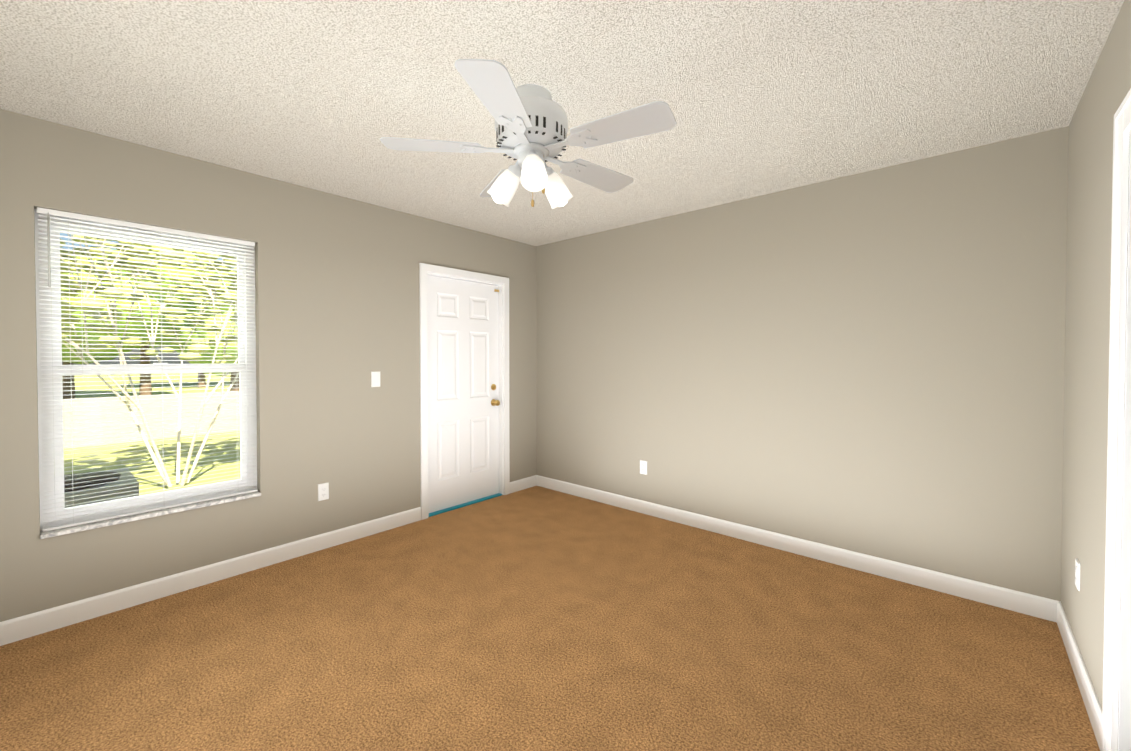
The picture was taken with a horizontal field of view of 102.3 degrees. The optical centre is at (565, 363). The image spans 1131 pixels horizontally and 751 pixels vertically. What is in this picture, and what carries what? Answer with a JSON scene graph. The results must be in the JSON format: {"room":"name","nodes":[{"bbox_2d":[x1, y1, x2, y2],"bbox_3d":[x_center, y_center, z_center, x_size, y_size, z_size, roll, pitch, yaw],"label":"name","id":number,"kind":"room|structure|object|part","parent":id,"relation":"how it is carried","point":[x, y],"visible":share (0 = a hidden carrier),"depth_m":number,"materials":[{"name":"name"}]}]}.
{"room":"empty living room","nodes":[
{"label":"empty living room","id":0,"kind":"room"},
{"bbox_2d":[0,109,536,621],"bbox_3d":[-1.617,0.043,3.305,0.200,2.440,4.170,1,1,41],"label":"wall","id":1,"kind":"structure","parent":0,"point":[336,301],"depth_m":2.90,"materials":[{"name":"beige paint"}]},
{"bbox_2d":[34,209,256,530],"bbox_3d":[-2.270,0.026,2.553,0.063,1.554,0.900,1,1,41],"label":"window","id":2,"kind":"structure","parent":1,"relation":"in","point":[104,370],"depth_m":2.41,"materials":[{"name":"white plastic"}]},
{"bbox_2d":[37,207,257,531],"bbox_3d":[-2.220,0.025,2.509,0.038,1.549,0.882,1,1,41],"label":"window blind","id":3,"kind":"object","parent":2,"relation":"attached to","point":[49,213],"visible":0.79,"depth_m":2.44,"materials":[{"name":"white plastic"}]},
{"bbox_2d":[40,491,260,538],"bbox_3d":[-2.240,0.814,2.539,0.146,0.019,0.900,1,1,41],"label":"window sill","id":4,"kind":"structure","parent":1,"relation":"attached to","point":[83,527],"depth_m":2.43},
{"bbox_2d":[0,507,420,645],"bbox_3d":[-1.975,1.219,2.755,0.012,0.105,2.442,1,1,41],"label":"baseboard","id":5,"kind":"structure","parent":1,"relation":"attached to","point":[34,624],"depth_m":2.55,"materials":[{"name":"white wood"}]},
{"bbox_2d":[318,482,328,500],"bbox_3d":[-1.655,0.875,3.117,0.008,0.115,0.070,1,1,41],"label":"electrical outlet","id":6,"kind":"object","parent":1,"relation":"attached to","point":[323,491],"visible":1,"depth_m":3.11,"materials":[{"name":"white plastic"}]},
{"bbox_2d":[371,371,379,386],"bbox_3d":[-1.406,0.113,3.385,0.011,0.115,0.070,1,1,41],"label":"switch plate","id":7,"kind":"object","parent":1,"relation":"attached to","point":[375,379],"visible":1,"depth_m":3.38,"materials":[{"name":"white plastic"}]},
{"bbox_2d":[428,275,499,512],"bbox_3d":[-0.884,0.250,4.039,0.114,1.977,0.787,1,1,41],"label":"door","id":8,"kind":"structure","parent":1,"relation":"in","point":[463,377],"depth_m":4.03,"materials":[{"name":"white wood"}]},
{"bbox_3d":[-0.642,-0.153,4.278,0.074,1.097,0.095,1,1,41],"label":"door handle","id":9,"kind":"part","parent":8,"relation":"part of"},
{"bbox_2d":[419,263,509,519],"bbox_3d":[-0.928,0.217,4.077,0.214,2.066,0.941,1,1,41],"label":"door frame","id":10,"kind":"structure","parent":1,"relation":"attached to","point":[501,283],"depth_m":4.01,"materials":[{"name":"white wood"}]},
{"bbox_2d":[510,475,536,492],"bbox_3d":[-0.416,1.191,4.526,0.012,0.105,0.377,1,1,41],"label":"baseboard","id":11,"kind":"structure","parent":1,"relation":"attached to","point":[522,484],"depth_m":4.52,"materials":[{"name":"white wood"}]},
{"bbox_2d":[0,486,1099,750],"bbox_3d":[-0.169,1.343,2.051,4.058,0.120,4.170,1,1,41],"label":"floor","id":12,"kind":"structure","parent":0,"point":[536,618],"depth_m":2.00,"materials":[{"name":"carpet"}]},
{"bbox_2d":[429,493,501,516],"bbox_3d":[-0.893,1.246,4.063,0.081,0.010,0.791,1,1,41],"label":"threshold strip","id":13,"kind":"object","parent":12,"relation":"on","point":[463,505],"visible":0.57,"depth_m":4.03,"materials":[{"name":"teal metal"}]},
{"bbox_2d":[0,0,1123,245],"bbox_3d":[0.094,-1.213,1.779,4.758,0.120,4.170,1,1,41],"label":"ceiling","id":14,"kind":"structure","parent":0,"point":[764,96],"depth_m":1.88,"materials":[{"name":"white paint"}]},
{"bbox_2d":[380,59,675,208],"bbox_3d":[-0.117,-0.907,1.980,1.197,0.496,1.178,1,1,41],"label":"ceiling fan","id":15,"kind":"object","parent":14,"relation":"hanging from","point":[531,124],"visible":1,"depth_m":1.84,"materials":[{"name":"white metal"}]},
{"bbox_2d":[536,126,1068,600],"bbox_3d":[1.143,0.040,3.521,3.658,2.440,0.200,1,1,41],"label":"wall","id":16,"kind":"structure","parent":0,"point":[872,362],"depth_m":2.85,"materials":[{"name":"beige paint"}]},
{"bbox_2d":[640,460,646,474],"bbox_3d":[0.653,0.868,3.825,0.070,0.115,0.008,1,1,41],"label":"electrical outlet","id":17,"kind":"object","parent":16,"relation":"attached to","point":[643,467],"visible":1,"depth_m":3.82,"materials":[{"name":"white plastic"}]},
{"bbox_2d":[537,475,1060,621],"bbox_3d":[1.072,1.208,3.459,3.658,0.105,0.012,1,1,41],"label":"baseboard","id":18,"kind":"structure","parent":16,"relation":"attached to","point":[1018,601],"depth_m":2.87,"materials":[{"name":"white wood"}]},
{"bbox_2d":[1061,0,1130,745],"bbox_3d":[1.257,0.083,0.776,0.140,2.440,4.170,1,1,41],"label":"wall","id":19,"kind":"structure","parent":0,"point":[1088,275],"depth_m":1.77,"materials":[{"name":"beige paint"}]},
{"bbox_2d":[1075,558,1079,590],"bbox_3d":[2.144,0.882,1.910,0.008,0.115,0.070,1,1,41],"label":"electrical outlet","id":20,"kind":"object","parent":19,"relation":"attached to","point":[1077,573],"visible":1,"depth_m":1.90,"materials":[{"name":"white plastic"}]},
{"bbox_2d":[1057,601,1101,750],"bbox_3d":[2.101,1.233,1.870,0.012,0.105,1.040,1,1,41],"label":"baseboard","id":21,"kind":"structure","parent":19,"relation":"attached to","point":[1089,697],"depth_m":1.77,"materials":[{"name":"white wood"}]},
{"bbox_2d":[1102,88,1130,750],"bbox_3d":[1.144,0.263,0.665,0.157,2.083,1.998,1,1,41],"label":"trim","id":22,"kind":"structure","parent":19,"relation":"attached to","point":[1116,720],"depth_m":1.40,"materials":[{"name":"white wood"}]},
{"label":"outside","id":23,"kind":"structure","parent":0,"visible":0},
{"bbox_2d":[54,373,240,495],"bbox_3d":[-30.040,1.072,39.157,89.780,0.050,140.000,1,1,41],"label":"lawn","id":24,"kind":"structure","parent":23,"point":[118,450],"depth_m":7.85,"materials":[{"name":"green plant"}]},
{"bbox_2d":[54,468,138,507],"bbox_3d":[-3.587,1.223,3.280,0.700,0.780,0.700,1,1,41],"label":"ac unit","id":25,"kind":"object","parent":24,"relation":"on","point":[105,476],"depth_m":3.23,"materials":[{"name":"grey metal"}]},
{"bbox_2d":[50,234,238,487],"bbox_3d":[-5.009,-0.155,5.645,3.148,3.422,3.748,1,1,41],"label":"tree","id":26,"kind":"object","parent":24,"relation":"on","point":[145,440],"depth_m":5.62,"materials":[{"name":"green plant"}]},
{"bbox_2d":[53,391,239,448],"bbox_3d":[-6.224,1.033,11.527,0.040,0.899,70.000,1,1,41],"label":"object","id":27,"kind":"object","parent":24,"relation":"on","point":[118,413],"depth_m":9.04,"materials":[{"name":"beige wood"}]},
{"bbox_2d":[61,245,239,398],"bbox_3d":[-16.147,-1.978,19.760,19.563,6.660,43.011,1,1,41],"label":"trees","id":28,"kind":"object","parent":24,"relation":"on","point":[143,385],"depth_m":15.20,"materials":[{"name":"green plant"}]}
]}

